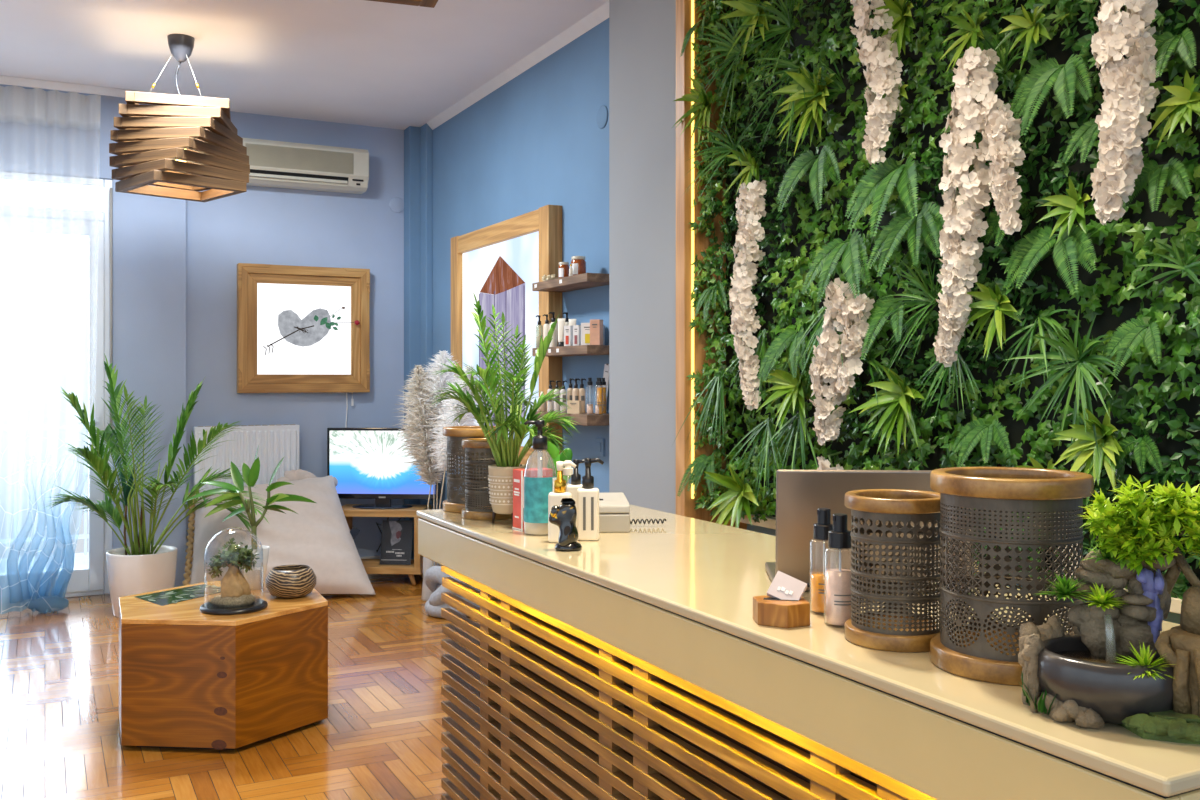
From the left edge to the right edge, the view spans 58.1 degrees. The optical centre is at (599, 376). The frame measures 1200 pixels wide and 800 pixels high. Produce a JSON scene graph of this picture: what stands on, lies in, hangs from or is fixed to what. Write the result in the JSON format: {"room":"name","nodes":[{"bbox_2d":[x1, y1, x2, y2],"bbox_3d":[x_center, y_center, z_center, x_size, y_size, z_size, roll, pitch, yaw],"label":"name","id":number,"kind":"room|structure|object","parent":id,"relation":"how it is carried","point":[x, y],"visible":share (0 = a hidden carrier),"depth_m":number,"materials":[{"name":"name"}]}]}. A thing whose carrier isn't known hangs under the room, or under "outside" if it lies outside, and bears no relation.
{"room":"spa reception","nodes":[
{"label":"spa reception","id":0,"kind":"room"},
{"bbox_2d":[0,84,185,586],"bbox_3d":[-3.939,-0.170,6.352,2.800,3.160,0.220,0,0,-27],"label":"wall","id":1,"kind":"structure","parent":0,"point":[149,232],"depth_m":6.78,"materials":[{"name":"paint"}]},
{"bbox_2d":[0,171,113,597],"bbox_3d":[-3.751,0.060,6.348,1.632,2.580,0.139,0,0,-27],"label":"door","id":2,"kind":"structure","parent":1,"relation":"attached to","point":[93,580],"depth_m":6.66,"materials":[{"name":"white glass"}]},
{"bbox_2d":[106,545,176,617],"bbox_3d":[-2.618,1.170,6.176,0.376,0.360,0.376,0,0,-27],"label":"pot","id":3,"kind":"object","parent":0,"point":[132,570],"depth_m":6.04,"materials":[{"name":"white ceramic"}]},
{"bbox_2d":[0,572,479,799],"bbox_3d":[-1.029,1.380,2.417,4.380,0.060,9.640,0,0,-27],"label":"floor","id":4,"kind":"structure","parent":0,"point":[379,738],"depth_m":4.24,"materials":[{"name":"brown wood"}]},
{"bbox_2d":[46,356,268,617],"bbox_3d":[-2.452,0.606,6.145,1.316,1.488,0.848,0,0,-1],"label":"potted palm","id":5,"kind":"object","parent":4,"relation":"on","point":[143,566],"visible":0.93,"depth_m":6.08,"materials":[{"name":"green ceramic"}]},
{"bbox_2d":[119,581,327,749],"bbox_3d":[-1.483,1.110,4.241,0.750,0.480,0.848,0,0,-27],"label":"side table","id":6,"kind":"object","parent":4,"relation":"on","point":[190,678],"visible":0.92,"depth_m":3.89,"materials":[{"name":"brown wood"}]},
{"bbox_2d":[200,527,267,614],"bbox_3d":[-1.379,0.719,4.070,0.244,0.306,0.244,0,0,-27],"label":"glass cloche","id":7,"kind":"object","parent":6,"relation":"on","point":[258,604],"visible":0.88,"depth_m":4.00,"materials":[{"name":"clear glass"}]},
{"bbox_2d":[206,538,258,606],"bbox_3d":[-1.379,0.740,4.074,0.168,0.266,0.171,0,0,22],"label":"bonsai","id":8,"kind":"object","parent":7,"relation":"in","point":[235,590],"visible":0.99,"depth_m":4.04,"materials":[{"name":"green plant"}]},
{"bbox_2d":[182,445,315,589],"bbox_3d":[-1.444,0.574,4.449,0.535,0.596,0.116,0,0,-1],"label":"dracaena","id":9,"kind":"object","parent":6,"relation":"on","point":[250,476],"visible":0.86,"depth_m":4.45,"materials":[{"name":"green plant"}]},
{"bbox_2d":[265,565,315,598],"bbox_3d":[-1.230,0.816,4.300,0.196,0.113,0.196,0,0,-27],"label":"bowl","id":10,"kind":"object","parent":6,"relation":"on","point":[283,581],"visible":1,"depth_m":4.23,"materials":[{"name":"brown ceramic"}]},
{"bbox_2d":[182,469,374,593],"bbox_3d":[-2.002,0.966,6.767,1.124,0.731,0.670,0,0,-16],"label":"floor cushion","id":11,"kind":"object","parent":4,"relation":"on","point":[319,537],"visible":0.67,"depth_m":6.60,"materials":[{"name":"fabric"}]},
{"bbox_2d":[342,504,430,584],"bbox_3d":[-1.441,1.109,7.160,0.585,0.494,0.320,0,0,4],"label":"tv stand","id":12,"kind":"object","parent":4,"relation":"on","point":[419,564],"visible":0.41,"depth_m":7.00,"materials":[{"name":"brown wood"}]},
{"bbox_2d":[327,428,438,508],"bbox_3d":[-1.441,0.600,7.160,0.745,0.525,0.248,0,0,4],"label":"television","id":13,"kind":"object","parent":12,"relation":"on","point":[364,462],"visible":0.86,"depth_m":7.15,"materials":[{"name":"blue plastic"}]},
{"bbox_2d":[361,559,430,574],"bbox_3d":[-1.441,1.255,7.160,0.585,0.045,0.320,0,0,4],"label":"shelf","id":14,"kind":"object","parent":12,"relation":"attached to","point":[372,566],"depth_m":7.00,"materials":[{"name":"brown wood"}]},
{"bbox_2d":[380,520,412,564],"bbox_3d":[-1.344,1.089,7.111,0.215,0.288,0.107,0,0,4],"label":"sign","id":15,"kind":"object","parent":12,"relation":"on","point":[396,539],"visible":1,"depth_m":7.13,"materials":[{"name":"black"}]},
{"bbox_2d":[389,521,401,545],"bbox_3d":[-1.355,1.035,7.139,0.095,0.160,0.040,0,0,4],"label":"print","id":16,"kind":"object","parent":15,"relation":"on","point":[395,527],"depth_m":7.14},
{"bbox_2d":[424,566,479,617],"bbox_3d":[-0.835,1.209,6.154,0.327,0.282,0.329,0,0,-27],"label":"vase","id":17,"kind":"object","parent":4,"relation":"on","point":[433,575],"visible":0.32,"depth_m":6.06,"materials":[{"name":"white ceramic"}]},
{"bbox_2d":[416,504,1199,799],"bbox_3d":[0.271,0.860,2.134,0.599,0.980,2.260,0,0,-27],"label":"reception desk","id":18,"kind":"object","parent":4,"relation":"on","point":[636,664],"visible":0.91,"depth_m":1.86,"materials":[{"name":"paint"}]},
{"bbox_2d":[443,426,496,512],"bbox_3d":[-0.348,0.255,3.020,0.182,0.230,0.182,0,0,33],"label":"lantern","id":19,"kind":"object","parent":18,"relation":"on","point":[455,502],"visible":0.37,"depth_m":2.95,"materials":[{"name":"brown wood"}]},
{"bbox_2d":[462,438,513,519],"bbox_3d":[-0.294,0.268,2.860,0.144,0.205,0.144,0,0,43],"label":"lantern","id":20,"kind":"object","parent":18,"relation":"on","point":[473,511],"visible":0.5,"depth_m":2.80,"materials":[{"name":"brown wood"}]},
{"bbox_2d":[428,293,579,524],"bbox_3d":[-0.247,0.080,2.738,0.382,0.581,0.310,0,0,-27],"label":"palm","id":21,"kind":"object","parent":18,"relation":"on","point":[500,479],"visible":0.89,"depth_m":2.71,"materials":[{"name":"green plant"}]},
{"bbox_2d":[512,468,552,530],"bbox_3d":[-0.165,0.297,2.642,0.086,0.146,0.052,0,0,-31],"label":"carton","id":22,"kind":"object","parent":18,"relation":"on","point":[518,523],"visible":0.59,"depth_m":2.62,"materials":[{"name":"red cardboard"}]},
{"bbox_2d":[523,420,556,535],"bbox_3d":[-0.142,0.235,2.550,0.078,0.269,0.078,0,0,0],"label":"soap bottle","id":23,"kind":"object","parent":18,"relation":"on","point":[536,491],"visible":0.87,"depth_m":2.52,"materials":[{"name":"plastic"}]},
{"bbox_2d":[546,436,571,491],"bbox_3d":[-0.117,0.263,2.950,0.074,0.215,0.072,0,0,-27],"label":"cactus","id":24,"kind":"object","parent":18,"relation":"on","point":[553,451],"visible":0.34,"depth_m":2.94,"materials":[{"name":"green plant"}]},
{"bbox_2d":[548,461,576,542],"bbox_3d":[-0.084,0.279,2.420,0.063,0.182,0.033,0,0,0],"label":"pump bottle","id":25,"kind":"object","parent":18,"relation":"on","point":[554,498],"visible":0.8,"depth_m":2.41,"materials":[{"name":"beige plastic"}]},
{"bbox_2d":[549,498,581,551],"bbox_3d":[-0.074,0.314,2.315,0.072,0.112,0.060,0,0,0],"label":"figurine","id":26,"kind":"object","parent":18,"relation":"on","point":[564,516],"visible":1,"depth_m":2.30,"materials":[{"name":"black ceramic"}]},
{"bbox_2d":[563,460,572,484],"bbox_3d":[-0.078,0.286,2.630,0.034,0.167,0.034,0,0,-27],"label":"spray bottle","id":27,"kind":"object","parent":18,"relation":"on","point":[567,470],"visible":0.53,"depth_m":2.62,"materials":[{"name":"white plastic"}]},
{"bbox_2d":[567,459,583,526],"bbox_3d":[-0.051,0.281,2.535,0.054,0.177,0.027,0,0,0],"label":"pump bottle","id":28,"kind":"object","parent":18,"relation":"on","point":[575,484],"visible":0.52,"depth_m":2.52,"materials":[{"name":"beige plastic"}]},
{"bbox_2d":[577,458,603,540],"bbox_3d":[-0.022,0.277,2.449,0.062,0.186,0.033,0,0,0],"label":"pump bottle","id":29,"kind":"object","parent":18,"relation":"on","point":[587,496],"visible":0.94,"depth_m":2.43,"materials":[{"name":"beige plastic"}]},
{"bbox_2d":[583,497,593,529],"bbox_3d":[-0.026,0.308,2.433,0.024,0.075,0.001,0,0,0],"label":"print","id":30,"kind":"object","parent":29,"relation":"attached to","point":[584,498],"depth_m":2.43},
{"bbox_2d":[599,492,665,532],"bbox_3d":[0.058,0.331,2.652,0.216,0.078,0.170,0,0,-4],"label":"desk phone base","id":31,"kind":"object","parent":18,"relation":"on","point":[614,508],"visible":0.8,"depth_m":2.57,"materials":[{"name":"grey plastic"}]},
{"bbox_2d":[753,595,809,627],"bbox_3d":[0.273,0.353,1.630,0.091,0.034,0.069,0,0,31],"label":"card holder","id":32,"kind":"object","parent":18,"relation":"on","point":[767,611],"visible":0.94,"depth_m":1.60,"materials":[{"name":"brown wood"}]},
{"bbox_2d":[767,571,806,600],"bbox_3d":[0.284,0.323,1.642,0.059,0.054,0.033,0,0,26],"label":"cards","id":33,"kind":"object","parent":32,"relation":"in","point":[783,586],"visible":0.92,"depth_m":1.64,"materials":[{"name":"white"}]},
{"bbox_2d":[777,587,792,594],"bbox_3d":[0.280,0.323,1.635,0.025,0.011,0.005,0,0,26],"label":"print","id":34,"kind":"object","parent":33,"relation":"on","point":[780,590],"depth_m":1.63,"materials":[{"name":"white paper"}]},
{"bbox_2d":[810,508,838,612],"bbox_3d":[0.353,0.288,1.700,0.045,0.163,0.045,0,0,-27],"label":"spray bottle","id":35,"kind":"object","parent":18,"relation":"on","point":[823,525],"visible":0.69,"depth_m":1.69,"materials":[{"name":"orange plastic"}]},
{"bbox_2d":[824,513,850,625],"bbox_3d":[0.359,0.287,1.615,0.047,0.165,0.047,0,0,-27],"label":"spray bottle","id":36,"kind":"object","parent":18,"relation":"on","point":[838,581],"visible":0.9,"depth_m":1.60,"materials":[{"name":"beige plastic"}]},
{"bbox_2d":[834,595,850,605],"bbox_3d":[0.360,0.329,1.593,0.028,0.015,0.004,0,0,-3],"label":"print","id":37,"kind":"object","parent":36,"relation":"attached to","point":[839,600],"depth_m":1.59,"materials":[{"name":"grey"}]},
{"bbox_2d":[765,469,970,592],"bbox_3d":[0.472,0.263,1.938,0.330,0.211,0.241,0,0,4],"label":"laptop","id":38,"kind":"object","parent":18,"relation":"on","point":[799,493],"visible":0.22,"depth_m":1.83,"materials":[{"name":"metal"}]},
{"bbox_2d":[845,489,939,652],"bbox_3d":[0.418,0.268,1.520,0.144,0.205,0.144,0,0,-7],"label":"lantern","id":39,"kind":"object","parent":18,"relation":"on","point":[896,628],"visible":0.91,"depth_m":1.47,"materials":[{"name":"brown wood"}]},
{"bbox_2d":[930,467,1093,685],"bbox_3d":[0.526,0.246,1.385,0.196,0.247,0.196,0,0,43],"label":"lantern","id":40,"kind":"object","parent":18,"relation":"on","point":[984,649],"visible":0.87,"depth_m":1.32,"materials":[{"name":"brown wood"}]},
{"bbox_2d":[1018,475,1199,743],"bbox_3d":[0.593,0.246,1.183,0.253,0.274,0.187,0,0,26],"label":"fountain","id":41,"kind":"object","parent":18,"relation":"on","point":[1116,665],"visible":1,"depth_m":1.18,"materials":[{"name":"stone"}]},
{"bbox_2d":[1019,636,1172,723],"bbox_3d":[0.554,0.335,1.185,0.155,0.070,0.151,0,0,-27],"label":"bowl","id":42,"kind":"object","parent":41,"relation":"on","point":[1081,679],"depth_m":1.14,"materials":[{"name":"black ceramic"}]},
{"bbox_3d":[-1.025,1.120,6.550,0.116,0.460,0.116,0,0,-27],"label":"floor vase","id":43,"kind":"object","parent":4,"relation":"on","visible":0},
{"bbox_2d":[394,365,446,566],"bbox_3d":[-1.042,0.624,6.406,0.425,1.395,0.408,0,0,-23],"label":"pampas grass","id":44,"kind":"object","parent":43,"relation":"in","point":[426,472],"depth_m":6.37,"materials":[{"name":"beige plant"}]},
{"bbox_2d":[411,350,456,595],"bbox_3d":[-0.953,0.580,6.431,0.422,1.481,0.407,0,0,13],"label":"pampas grass","id":45,"kind":"object","parent":43,"relation":"in","point":[438,382],"depth_m":6.38,"materials":[{"name":"white plant"}]},
{"bbox_2d":[425,365,483,565],"bbox_3d":[-0.892,0.625,6.210,0.625,1.395,0.366,0,0,45],"label":"pampas grass","id":46,"kind":"object","parent":43,"relation":"in","point":[466,419],"depth_m":6.09,"materials":[{"name":"white plant"}]},
{"bbox_2d":[243,545,269,589],"bbox_3d":[-1.421,0.787,4.450,0.116,0.170,0.116,0,0,-27],"label":"vase","id":47,"kind":"object","parent":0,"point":[254,570],"depth_m":4.44,"materials":[{"name":"clear glass"}]},
{"bbox_2d":[186,111,403,569],"bbox_3d":[-2.014,-0.170,7.397,1.580,3.160,0.120,0,0,-27],"label":"wall","id":48,"kind":"structure","parent":0,"point":[258,225],"depth_m":7.34,"materials":[{"name":"paint"}]},
{"bbox_2d":[193,424,298,491],"bbox_3d":[-2.300,0.833,7.111,0.709,1.034,0.129,0,0,-27],"label":"radiator","id":49,"kind":"object","parent":48,"relation":"attached to","point":[275,442],"visible":0.45,"depth_m":7.06,"materials":[{"name":"white metal"}]},
{"bbox_2d":[198,424,294,426],"bbox_3d":[-2.312,0.318,7.081,0.610,0.004,0.045,0,0,-27],"label":"grille","id":50,"kind":"object","parent":49,"relation":"attached to","point":[277,425],"depth_m":7.11,"materials":[{"name":"white metal"}]},
{"bbox_2d":[237,263,369,427],"bbox_3d":[-1.990,-0.070,7.287,0.872,1.351,0.099,0,0,-27],"label":"framed picture","id":51,"kind":"object","parent":48,"relation":"attached to","point":[301,329],"visible":0.98,"depth_m":7.28,"materials":[{"name":"brown wood"}]},
{"bbox_2d":[241,137,368,193],"bbox_3d":[-1.993,-1.410,7.224,0.860,0.280,0.208,0,0,-27],"label":"air conditioner","id":52,"kind":"object","parent":48,"relation":"attached to","point":[277,164],"visible":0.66,"depth_m":7.16,"materials":[{"name":"plastic"}]},
{"bbox_2d":[245,143,353,173],"bbox_3d":[-1.974,-1.438,7.122,0.700,0.140,0.008,0,0,-27],"label":"grille","id":53,"kind":"object","parent":52,"relation":"attached to","point":[288,158],"depth_m":7.12,"materials":[{"name":"plastic"}]},
{"bbox_2d":[389,197,403,212],"bbox_3d":[-1.432,-1.215,7.625,0.110,0.110,0.008,0,0,-27],"label":"cover plate","id":54,"kind":"object","parent":48,"relation":"attached to","point":[396,204],"visible":1,"depth_m":7.62,"materials":[{"name":"paint"}]},
{"bbox_2d":[0,0,608,129],"bbox_3d":[-1.041,-1.810,2.495,4.630,0.120,9.790,0,0,-27],"label":"ceiling","id":55,"kind":"structure","parent":0,"point":[355,62],"depth_m":5.75,"materials":[{"name":"paint"}]},
{"bbox_2d":[0,75,162,97],"bbox_3d":[-3.555,-1.725,6.262,1.900,0.050,0.071,0,0,-27],"label":"rail","id":56,"kind":"object","parent":55,"relation":"attached to","point":[6,80],"visible":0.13,"depth_m":6.41,"materials":[{"name":"white paint"}]},
{"bbox_2d":[0,85,100,613],"bbox_3d":[-3.627,-0.176,6.073,1.501,3.048,0.332,0,0,-27],"label":"sheer curtain","id":57,"kind":"object","parent":56,"relation":"hanging from","point":[33,582],"visible":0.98,"depth_m":6.30,"materials":[{"name":"white fabric"}]},
{"bbox_2d":[109,34,249,201],"bbox_3d":[-2.161,-1.353,5.570,0.676,0.795,0.676,0,0,-27],"label":"pendant lamp","id":58,"kind":"object","parent":55,"relation":"hanging from","point":[186,146],"visible":1,"depth_m":5.37,"materials":[{"name":"brown wood"}]},
{"bbox_2d":[368,0,437,7],"bbox_3d":[-0.578,-1.353,2.491,0.676,0.795,0.676,0,0,-1],"label":"pendant lamp","id":59,"kind":"object","parent":55,"relation":"hanging from","point":[424,3],"visible":1,"depth_m":2.75,"materials":[{"name":"brown wood"}]},
{"bbox_2d":[488,464,527,513],"bbox_3d":[-0.233,0.284,2.735,0.102,0.120,0.102,0,0,-27],"label":"pot","id":60,"kind":"object","parent":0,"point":[500,479],"depth_m":2.69,"materials":[{"name":"beige ceramic"}]},
{"bbox_2d":[609,0,674,513],"bbox_3d":[0.285,-0.200,4.411,0.220,3.100,0.645,0,0,-27],"label":"wall pier","id":61,"kind":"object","parent":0,"point":[641,32],"visible":0.22,"depth_m":4.39,"materials":[{"name":"paint"}]},
{"bbox_2d":[432,18,1180,623],"bbox_3d":[0.945,-0.170,3.499,0.120,3.160,9.760,0,0,-27],"label":"wall","id":62,"kind":"structure","parent":0,"point":[536,140],"depth_m":5.76,"materials":[{"name":"blue paint"}]},
{"bbox_2d":[404,123,431,571],"bbox_3d":[-1.273,-0.200,7.553,0.120,3.100,0.280,0,0,-27],"label":"pillar","id":63,"kind":"structure","parent":62,"relation":"attached to","point":[417,140],"depth_m":7.54,"materials":[{"name":"blue paint"}]},
{"bbox_2d":[451,205,561,467],"bbox_3d":[-0.573,-0.198,6.235,0.080,1.376,1.505,0,0,-27],"label":"framed picture","id":64,"kind":"object","parent":62,"relation":"attached to","point":[499,263],"visible":0.53,"depth_m":6.05,"materials":[{"name":"brown wood"}]},
{"bbox_2d":[427,1,608,129],"bbox_3d":[-0.480,-1.728,6.092,0.045,0.045,3.045,0,0,-27],"label":"trim","id":65,"kind":"structure","parent":62,"relation":"attached to","point":[599,15],"depth_m":5.93,"materials":[{"name":"white paint"}]},
{"bbox_2d":[532,273,608,291],"bbox_3d":[-0.125,-0.457,5.256,0.178,0.040,0.625,0,0,-27],"label":"wall shelf","id":66,"kind":"object","parent":62,"relation":"attached to","point":[585,280],"visible":0.88,"depth_m":5.16,"materials":[{"name":"brown wood"}]},
{"bbox_2d":[542,274,557,280],"bbox_3d":[-0.250,-0.496,5.426,0.076,0.041,0.122,0,0,-27],"label":"cluster","id":67,"kind":"object","parent":66,"relation":"on","point":[548,277],"visible":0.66,"depth_m":5.40,"materials":[{"name":"beige"}]},
{"bbox_2d":[558,262,569,277],"bbox_3d":[-0.176,-0.518,5.276,0.056,0.082,0.056,0,0,3],"label":"honey jar","id":68,"kind":"object","parent":66,"relation":"on","point":[563,269],"visible":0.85,"depth_m":5.25,"materials":[{"name":"glass"}]},
{"bbox_2d":[571,256,585,274],"bbox_3d":[-0.103,-0.527,5.166,0.074,0.099,0.075,0,0,3],"label":"honey jar","id":69,"kind":"object","parent":66,"relation":"on","point":[578,263],"visible":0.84,"depth_m":5.13,"materials":[{"name":"orange glass"}]},
{"bbox_2d":[532,345,608,356],"bbox_3d":[-0.125,-0.126,5.256,0.178,0.042,0.625,0,0,-27],"label":"wall shelf","id":70,"kind":"object","parent":62,"relation":"attached to","point":[579,350],"visible":0.83,"depth_m":5.06,"materials":[{"name":"brown wood"}]},
{"bbox_2d":[536,315,542,347],"bbox_3d":[-0.311,-0.231,5.525,0.038,0.168,0.036,0,0,-7],"label":"pump bottle","id":71,"kind":"object","parent":70,"relation":"on","point":[538,316],"visible":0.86,"depth_m":5.51,"materials":[{"name":"beige plastic"}]},
{"bbox_2d":[543,314,549,346],"bbox_3d":[-0.268,-0.231,5.441,0.036,0.168,0.039,0,0,12],"label":"pump bottle","id":72,"kind":"object","parent":70,"relation":"on","point":[546,327],"visible":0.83,"depth_m":5.43,"materials":[{"name":"beige plastic"}]},
{"bbox_2d":[548,312,556,346],"bbox_3d":[-0.234,-0.237,5.420,0.038,0.179,0.041,0,0,42],"label":"pump bottle","id":73,"kind":"object","parent":70,"relation":"on","point":[553,343],"visible":0.75,"depth_m":5.41,"materials":[{"name":"beige plastic"}]},
{"bbox_2d":[557,318,564,346],"bbox_3d":[-0.188,-0.216,5.254,0.035,0.138,0.035,0,0,-23],"label":"tube","id":74,"kind":"object","parent":70,"relation":"on","point":[561,321],"visible":0.8,"depth_m":5.25,"materials":[{"name":"beige plastic"}]},
{"bbox_2d":[564,326,572,345],"bbox_3d":[-0.150,-0.196,5.172,0.035,0.098,0.036,0,0,28],"label":"carton","id":75,"kind":"object","parent":70,"relation":"on","point":[568,330],"visible":0.82,"depth_m":5.16,"materials":[{"name":"grey cardboard"}]},
{"bbox_2d":[573,325,580,345],"bbox_3d":[-0.108,-0.196,5.119,0.031,0.098,0.032,0,0,28],"label":"carton","id":76,"kind":"object","parent":70,"relation":"on","point":[576,328],"visible":0.84,"depth_m":5.11,"materials":[{"name":"grey cardboard"}]},
{"bbox_2d":[581,323,589,344],"bbox_3d":[-0.050,-0.200,5.039,0.067,0.105,0.047,0,0,25],"label":"carton","id":77,"kind":"object","parent":70,"relation":"on","point":[585,327],"visible":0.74,"depth_m":5.02,"materials":[{"name":"grey cardboard"}]},
{"bbox_2d":[590,319,602,344],"bbox_3d":[-0.016,-0.206,4.997,0.050,0.118,0.041,0,0,25],"label":"carton","id":78,"kind":"object","parent":70,"relation":"on","point":[596,325],"visible":0.94,"depth_m":4.98,"materials":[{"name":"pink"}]},
{"bbox_2d":[535,411,608,425],"bbox_3d":[-0.124,0.199,5.257,0.175,0.050,0.625,0,0,-27],"label":"wall shelf","id":79,"kind":"object","parent":62,"relation":"attached to","point":[585,419],"visible":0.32,"depth_m":4.99,"materials":[{"name":"brown wood"}]},
{"bbox_2d":[537,391,546,410],"bbox_3d":[-0.295,0.124,5.497,0.048,0.100,0.048,0,0,-27],"label":"jar","id":80,"kind":"object","parent":79,"relation":"on","point":[543,407],"visible":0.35,"depth_m":5.48,"materials":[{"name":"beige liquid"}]},
{"bbox_2d":[547,380,554,411],"bbox_3d":[-0.246,0.096,5.370,0.031,0.157,0.033,0,0,42],"label":"pump bottle","id":81,"kind":"object","parent":79,"relation":"on","point":[550,403],"visible":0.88,"depth_m":5.36,"materials":[{"name":"white plastic"}]},
{"bbox_2d":[554,381,560,412],"bbox_3d":[-0.211,0.096,5.301,0.031,0.157,0.033,0,0,27],"label":"pump bottle","id":82,"kind":"object","parent":79,"relation":"on","point":[556,405],"visible":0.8,"depth_m":5.29,"materials":[{"name":"white plastic"}]},
{"bbox_2d":[560,381,566,412],"bbox_3d":[-0.177,0.096,5.235,0.031,0.157,0.033,0,0,12],"label":"pump bottle","id":83,"kind":"object","parent":79,"relation":"on","point":[563,390],"visible":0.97,"depth_m":5.22,"materials":[{"name":"white plastic"}]},
{"bbox_2d":[567,378,573,400],"bbox_3d":[-0.145,0.090,5.316,0.035,0.167,0.038,0,0,12],"label":"pump bottle","id":84,"kind":"object","parent":79,"relation":"on","point":[569,394],"visible":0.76,"depth_m":5.30,"materials":[{"name":"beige plastic"}]},
{"bbox_2d":[567,401,581,413],"bbox_3d":[-0.121,0.143,5.104,0.063,0.062,0.031,0,0,21],"label":"carton","id":85,"kind":"object","parent":79,"relation":"on","point":[576,406],"visible":0.96,"depth_m":5.09,"materials":[{"name":"grey cardboard"}]},
{"bbox_2d":[572,378,579,400],"bbox_3d":[-0.116,0.090,5.204,0.035,0.167,0.038,0,0,12],"label":"pump bottle","id":86,"kind":"object","parent":79,"relation":"on","point":[575,392],"visible":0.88,"depth_m":5.19,"materials":[{"name":"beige plastic"}]},
{"bbox_2d":[579,378,585,412],"bbox_3d":[-0.087,0.090,5.202,0.035,0.167,0.038,0,0,12],"label":"pump bottle","id":87,"kind":"object","parent":79,"relation":"on","point":[582,393],"visible":0.94,"depth_m":5.19,"materials":[{"name":"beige plastic"}]},
{"bbox_2d":[587,378,592,413],"bbox_3d":[-0.047,0.088,5.035,0.033,0.171,0.033,0,0,-27],"label":"spray bottle","id":88,"kind":"object","parent":79,"relation":"on","point":[589,382],"visible":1,"depth_m":5.02,"materials":[{"name":"clear plastic"}]},
{"bbox_2d":[597,378,602,414],"bbox_3d":[-0.001,0.089,5.000,0.032,0.170,0.032,0,0,-27],"label":"spray bottle","id":89,"kind":"object","parent":79,"relation":"on","point":[599,389],"visible":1,"depth_m":4.99,"materials":[{"name":"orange plastic"}]},
{"bbox_2d":[602,378,605,413],"bbox_3d":[0.016,0.089,5.066,0.032,0.170,0.032,0,0,-27],"label":"spray bottle","id":90,"kind":"object","parent":79,"relation":"on","point":[603,379],"visible":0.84,"depth_m":5.05,"materials":[{"name":"clear plastic"}]},
{"bbox_2d":[602,363,608,402],"bbox_3d":[0.025,0.039,5.145,0.022,0.275,0.092,0,0,-27],"label":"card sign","id":91,"kind":"object","parent":79,"relation":"on","point":[606,366],"visible":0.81,"depth_m":5.13,"materials":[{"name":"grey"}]},
{"bbox_2d":[595,438,604,455],"bbox_3d":[-0.003,0.337,5.194,0.017,0.085,0.085,0,0,-27],"label":"light switch","id":92,"kind":"object","parent":62,"relation":"attached to","point":[599,442],"visible":1,"depth_m":5.17,"materials":[{"name":"blue paint"}]},
{"bbox_2d":[597,105,607,128],"bbox_3d":[0.011,-1.247,5.177,0.008,0.110,0.110,0,0,-27],"label":"cover plate","id":93,"kind":"object","parent":62,"relation":"attached to","point":[602,116],"visible":1,"depth_m":5.17,"materials":[{"name":"blue paint"}]},
{"bbox_2d":[674,0,1199,613],"bbox_3d":[0.895,-0.165,3.063,0.367,3.030,2.430,0,0,-27],"label":"garden","id":94,"kind":"object","parent":62,"relation":"attached to","point":[1079,350],"visible":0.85,"depth_m":3.00,"materials":[{"name":"green plant"}]},
{"bbox_2d":[729,180,766,410],"bbox_3d":[0.495,-0.273,3.617,0.158,0.770,0.114,0,0,39],"label":"flower garland","id":95,"kind":"object","parent":94,"relation":"attached to","point":[742,301],"visible":1,"depth_m":3.58,"materials":[{"name":"white plant"}]},
{"bbox_2d":[817,451,843,469],"bbox_3d":[0.691,0.277,3.250,0.082,0.104,0.104,0,0,10],"label":"flower garland","id":96,"kind":"object","parent":94,"relation":"attached to","point":[824,464],"visible":0.49,"depth_m":3.24,"materials":[{"name":"white plant"}]},
{"bbox_2d":[809,278,862,445],"bbox_3d":[0.701,-0.043,3.210,0.116,0.500,0.191,0,0,-44],"label":"flower garland","id":97,"kind":"object","parent":94,"relation":"attached to","point":[823,367],"visible":0.92,"depth_m":3.21,"materials":[{"name":"white plant"}]},
{"bbox_2d":[835,294,874,395],"bbox_3d":[0.740,-0.092,3.143,0.122,0.299,0.091,0,0,21],"label":"flower garland","id":98,"kind":"object","parent":94,"relation":"attached to","point":[851,346],"visible":0.98,"depth_m":3.13,"materials":[{"name":"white plant"}]},
{"bbox_2d":[850,0,902,164],"bbox_3d":[0.785,-0.867,3.065,0.123,0.535,0.210,0,0,-27],"label":"flower garland","id":99,"kind":"object","parent":94,"relation":"attached to","point":[880,77],"visible":1,"depth_m":3.02,"materials":[{"name":"white plant"}]},
{"bbox_2d":[933,47,999,366],"bbox_3d":[0.938,-0.429,2.760,0.129,0.808,0.188,0,0,-27],"label":"flower garland","id":100,"kind":"object","parent":94,"relation":"attached to","point":[961,260],"visible":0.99,"depth_m":2.73,"materials":[{"name":"white plant"}]},
{"bbox_2d":[978,91,1025,234],"bbox_3d":[0.989,-0.524,2.660,0.096,0.361,0.131,0,0,2],"label":"flower garland","id":101,"kind":"object","parent":94,"relation":"attached to","point":[1002,132],"visible":1,"depth_m":2.63,"materials":[{"name":"white plant"}]},
{"bbox_2d":[1090,0,1159,224],"bbox_3d":[1.140,-0.604,2.360,0.120,0.540,0.143,0,0,4],"label":"flower garland","id":102,"kind":"object","parent":94,"relation":"attached to","point":[1128,96],"visible":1,"depth_m":2.33,"materials":[{"name":"white plant"}]},
{"label":"outside","id":103,"kind":"structure","parent":0,"visible":0},
{"bbox_2d":[0,552,88,567],"bbox_3d":[-4.321,1.445,7.314,4.200,0.130,1.840,0,0,-27],"label":"balcony slab","id":104,"kind":"object","parent":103,"point":[80,560],"depth_m":8.17,"materials":[{"name":"white paint"}]},
{"bbox_2d":[0,423,88,556],"bbox_3d":[-4.785,0.870,7.997,3.800,1.020,0.050,0,0,-27],"label":"balcony railing","id":105,"kind":"object","parent":104,"relation":"on","point":[15,427],"visible":0.23,"depth_m":8.25,"materials":[{"name":"white metal"}]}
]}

